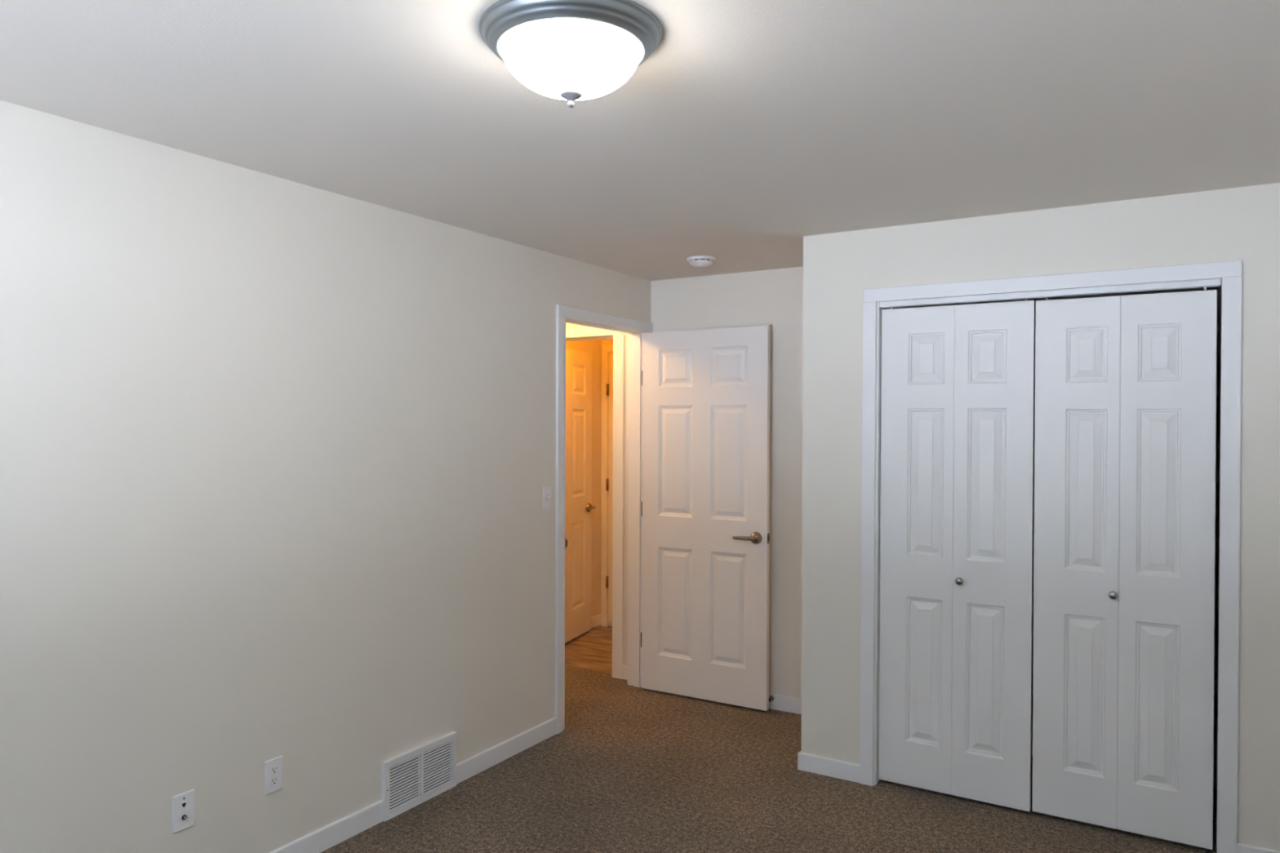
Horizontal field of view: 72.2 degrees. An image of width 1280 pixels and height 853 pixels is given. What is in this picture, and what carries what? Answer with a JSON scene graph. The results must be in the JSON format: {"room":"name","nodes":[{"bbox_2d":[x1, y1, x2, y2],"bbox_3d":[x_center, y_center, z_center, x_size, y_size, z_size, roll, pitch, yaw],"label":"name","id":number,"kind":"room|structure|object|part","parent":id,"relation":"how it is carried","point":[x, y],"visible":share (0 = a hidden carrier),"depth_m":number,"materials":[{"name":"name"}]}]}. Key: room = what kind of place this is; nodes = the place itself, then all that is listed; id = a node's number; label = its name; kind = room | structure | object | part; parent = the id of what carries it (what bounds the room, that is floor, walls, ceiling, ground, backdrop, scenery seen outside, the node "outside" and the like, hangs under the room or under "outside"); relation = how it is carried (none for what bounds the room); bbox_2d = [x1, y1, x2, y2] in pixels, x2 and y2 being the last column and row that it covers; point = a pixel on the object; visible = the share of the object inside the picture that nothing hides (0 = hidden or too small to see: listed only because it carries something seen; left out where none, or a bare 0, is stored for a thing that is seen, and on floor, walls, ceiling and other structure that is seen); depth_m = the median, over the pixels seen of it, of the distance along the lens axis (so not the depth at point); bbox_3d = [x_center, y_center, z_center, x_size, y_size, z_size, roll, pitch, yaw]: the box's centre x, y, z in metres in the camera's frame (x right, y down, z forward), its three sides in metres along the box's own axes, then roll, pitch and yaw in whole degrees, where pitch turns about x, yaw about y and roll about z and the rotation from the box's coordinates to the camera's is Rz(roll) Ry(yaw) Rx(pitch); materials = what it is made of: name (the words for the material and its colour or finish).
{"room":"empty bedroom","nodes":[
{"label":"empty bedroom","id":0,"kind":"room"},
{"bbox_2d":[0,99,650,852],"bbox_3d":[-1.423,0.347,2.937,0.115,2.440,5.787,0,0,31],"label":"wall","id":1,"kind":"structure","parent":0,"point":[277,455],"depth_m":2.97,"materials":[{"name":"paint"}]},
{"bbox_2d":[172,789,194,834],"bbox_3d":[-1.444,1.221,2.783,0.017,0.117,0.072,0,0,31],"label":"cable wall plate","id":2,"kind":"object","parent":1,"relation":"attached to","point":[183,804],"visible":1,"depth_m":2.78,"materials":[{"name":"white plastic"}]},
{"bbox_2d":[264,755,282,795],"bbox_3d":[-1.278,1.219,3.066,0.008,0.117,0.072,0,0,31],"label":"electrical outlet","id":3,"kind":"object","parent":1,"relation":"attached to","point":[273,767],"visible":1,"depth_m":3.06,"materials":[{"name":"white plastic"}]},
{"bbox_2d":[270,776,279,786],"bbox_3d":[-1.277,1.238,3.065,0.004,0.029,0.034,0,0,31],"label":"receptacle","id":4,"kind":"object","parent":3,"relation":"attached to","point":[274,780],"depth_m":3.06,"materials":[{"name":"white plastic"}]},
{"bbox_2d":[270,764,279,775],"bbox_3d":[-1.276,1.200,3.065,0.004,0.029,0.034,0,0,31],"label":"receptacle","id":5,"kind":"object","parent":3,"relation":"attached to","point":[274,769],"depth_m":3.06,"materials":[{"name":"white plastic"}]},
{"bbox_2d":[269,717,556,852],"bbox_3d":[-1.619,1.526,2.500,0.012,0.083,4.604,0,0,31],"label":"baseboard","id":6,"kind":"structure","parent":1,"relation":"attached to","point":[337,832],"depth_m":3.47,"materials":[{"name":"white paint"}]},
{"bbox_2d":[381,731,457,822],"bbox_3d":[-0.913,1.450,3.659,0.023,0.232,0.407,0,0,31],"label":"air vent","id":7,"kind":"object","parent":1,"relation":"in","point":[415,776],"visible":1,"depth_m":3.64,"materials":[{"name":"white metal"}]},
{"bbox_2d":[542,485,551,509],"bbox_3d":[-0.458,0.356,4.402,0.024,0.117,0.072,0,0,31],"label":"light switch","id":8,"kind":"object","parent":1,"relation":"attached to","point":[547,490],"visible":1,"depth_m":4.40,"materials":[{"name":"white plastic"}]},
{"bbox_2d":[555,304,653,733],"bbox_3d":[-0.231,0.481,4.913,0.147,2.206,0.965,0,0,31],"label":"door frame","id":9,"kind":"structure","parent":1,"relation":"attached to","point":[636,336],"depth_m":5.09,"materials":[{"name":"white paint"}]},
{"bbox_3d":[-0.395,0.605,4.553,0.046,0.060,0.006,0,0,31],"label":"strike plate","id":10,"kind":"part","parent":9,"relation":"part of","materials":[{"name":"brown metal"}]},
{"bbox_2d":[640,325,770,711],"bbox_3d":[0.350,0.499,5.016,0.839,2.104,0.150,0,0,31],"label":"door","id":11,"kind":"structure","parent":9,"relation":"attached to","point":[705,504],"depth_m":4.98,"materials":[{"name":"white paint"}]},
{"bbox_3d":[0.588,0.612,4.819,0.153,0.069,0.058,0,0,31],"label":"handle","id":12,"kind":"part","parent":11,"relation":"part of","materials":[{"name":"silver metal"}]},
{"bbox_2d":[565,339,601,617],"bbox_3d":[-0.587,0.338,6.532,0.115,2.440,1.137,0,0,31],"label":"wall","id":13,"kind":"structure","parent":0,"point":[593,347],"depth_m":6.83,"materials":[{"name":"paint"}]},
{"bbox_2d":[564,348,595,643],"bbox_3d":[-0.525,0.494,6.312,0.150,2.098,0.800,0,0,21],"label":"door","id":14,"kind":"structure","parent":13,"relation":"in","point":[578,513],"depth_m":6.46,"materials":[{"name":"white paint"}]},
{"bbox_3d":[-0.378,0.611,6.570,0.058,0.069,0.153,0,0,21],"label":"handle","id":15,"kind":"part","parent":14,"relation":"part of","materials":[{"name":"gold metal"}]},
{"bbox_2d":[591,614,600,628],"bbox_3d":[-0.566,1.516,6.454,0.012,0.083,1.022,0,0,31],"label":"baseboard","id":16,"kind":"structure","parent":13,"relation":"attached to","point":[595,620],"depth_m":6.81,"materials":[{"name":"white paint"}]},
{"bbox_2d":[565,322,628,666],"bbox_3d":[-0.468,0.341,5.729,1.135,2.440,0.115,0,0,31],"label":"wall","id":17,"kind":"structure","parent":0,"point":[568,326],"depth_m":5.43,"materials":[{"name":"paint"}]},
{"bbox_2d":[565,327,624,679],"bbox_3d":[-0.420,0.477,5.691,0.811,2.208,0.131,0,0,31],"label":"door frame","id":18,"kind":"structure","parent":17,"relation":"attached to","point":[618,338],"depth_m":5.45,"materials":[{"name":"white paint"}]},
{"bbox_2d":[622,665,627,679],"bbox_3d":[-0.062,1.522,5.412,0.101,0.083,0.012,0,0,31],"label":"baseboard","id":19,"kind":"structure","parent":17,"relation":"attached to","point":[624,676],"depth_m":5.42,"materials":[{"name":"white paint"}]},
{"bbox_2d":[600,338,613,626],"bbox_3d":[0.515,0.342,6.464,1.842,2.440,0.115,0,0,31],"label":"wall","id":20,"kind":"structure","parent":0,"point":[608,341],"depth_m":6.86,"materials":[{"name":"paint"}]},
{"bbox_2d":[600,344,613,626],"bbox_3d":[0.058,0.470,6.664,0.830,2.218,0.016,0,0,31],"label":"door frame","id":21,"kind":"structure","parent":20,"relation":"attached to","point":[606,348],"depth_m":6.86,"materials":[{"name":"white paint"}]},
{"bbox_2d":[605,353,613,622],"bbox_3d":[0.040,0.482,6.664,0.708,2.095,0.029,0,0,31],"label":"door","id":22,"kind":"structure","parent":20,"relation":"in","point":[609,482],"depth_m":6.83,"materials":[{"name":"white paint"}]},
{"bbox_2d":[0,0,1279,280],"bbox_3d":[-0.199,-0.919,2.913,4.735,0.100,7.015,0,0,31],"label":"ceiling","id":23,"kind":"structure","parent":0,"point":[751,129],"depth_m":2.38,"materials":[{"name":"paint"}]},
{"bbox_2d":[478,0,662,107],"bbox_3d":[-0.151,-0.783,1.928,0.400,0.165,0.400,0,0,31],"label":"ceiling light","id":24,"kind":"object","parent":23,"relation":"attached to","point":[571,51],"visible":1,"depth_m":1.82,"materials":[{"name":"frosted glass"},{"name":"pewter metal"}]},
{"bbox_3d":[-0.151,-0.781,1.928,0.307,0.100,0.307,0,0,31],"label":"lamp shade","id":25,"kind":"part","parent":24,"relation":"part of","materials":[{"name":"white glass"}]},
{"bbox_2d":[686,255,715,266],"bbox_3d":[0.317,-0.850,4.552,0.150,0.046,0.150,0,0,31],"label":"smoke detector","id":26,"kind":"object","parent":23,"relation":"attached to","point":[696,260],"visible":1,"depth_m":4.51,"materials":[{"name":"white plastic"}]},
{"bbox_2d":[320,625,1217,852],"bbox_3d":[-0.227,1.626,3.001,4.620,0.110,6.900,0,0,31],"label":"floor","id":27,"kind":"structure","parent":0,"point":[631,769],"depth_m":3.66,"materials":[{"name":"brown carpet"}]},
{"bbox_2d":[650,266,1221,789],"bbox_3d":[1.483,0.351,4.495,3.250,2.440,0.115,0,0,31],"label":"wall","id":28,"kind":"structure","parent":0,"point":[774,298],"depth_m":4.85,"materials":[{"name":"paint"}]},
{"bbox_2d":[768,695,773,702],"bbox_3d":[0.719,1.508,4.850,0.028,0.028,0.046,0,0,31],"label":"door stop","id":29,"kind":"object","parent":28,"relation":"attached to","point":[771,698],"visible":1,"depth_m":4.86,"materials":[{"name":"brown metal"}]},
{"bbox_2d":[768,693,801,714],"bbox_3d":[0.593,1.526,4.960,1.218,0.081,0.012,0,0,31],"label":"baseboard","id":30,"kind":"structure","parent":28,"relation":"attached to","point":[781,703],"depth_m":4.83,"materials":[{"name":"white paint"}]},
{"bbox_2d":[800,182,1279,851],"bbox_3d":[1.633,0.355,3.547,2.012,2.440,0.115,0,0,31],"label":"wall","id":31,"kind":"structure","parent":0,"point":[1242,224],"depth_m":3.54,"materials":[{"name":"paint"}]},
{"bbox_2d":[878,297,1035,812],"bbox_3d":[1.322,0.513,3.708,0.615,2.086,0.069,1,0,31],"label":"door","id":32,"kind":"structure","parent":31,"relation":"in","point":[957,393],"depth_m":3.69,"materials":[{"name":"white paint"}]},
{"bbox_3d":[1.338,0.648,3.676,0.033,0.033,0.031,1,0,31],"label":"knob","id":33,"kind":"part","parent":32,"relation":"part of","materials":[{"name":"silver metal"}]},
{"bbox_2d":[859,260,1242,852],"bbox_3d":[1.596,0.489,3.561,1.380,2.179,0.131,0,0,31],"label":"door frame","id":34,"kind":"structure","parent":31,"relation":"attached to","point":[1230,273],"depth_m":3.35,"materials":[{"name":"white paint"}]},
{"bbox_2d":[1031,286,1217,849],"bbox_3d":[1.853,0.517,3.387,0.610,2.078,0.069,0,0,31],"label":"door","id":35,"kind":"structure","parent":31,"relation":"in","point":[1126,385],"depth_m":3.37,"materials":[{"name":"white paint"}]},
{"bbox_3d":[1.823,0.650,3.383,0.033,0.033,0.031,0,0,31],"label":"knob","id":36,"kind":"part","parent":35,"relation":"part of","materials":[{"name":"silver metal"}]},
{"bbox_2d":[1236,842,1279,852],"bbox_3d":[2.304,1.541,3.070,0.360,0.077,0.012,0,0,31],"label":"baseboard","id":37,"kind":"structure","parent":31,"relation":"attached to","point":[1241,848],"depth_m":3.14,"materials":[{"name":"white paint"}]},
{"bbox_3d":[1.011,0.350,4.352,0.115,2.440,0.619,0,0,31],"label":"wall","id":38,"kind":"structure","parent":0,"visible":0},
{"bbox_2d":[797,751,859,782],"bbox_3d":[1.035,1.532,4.257,0.290,0.077,0.734,0,0,31],"label":"baseboard","id":39,"kind":"structure","parent":38,"relation":"attached to","point":[842,770],"depth_m":3.94,"materials":[{"name":"white paint"}]}
]}

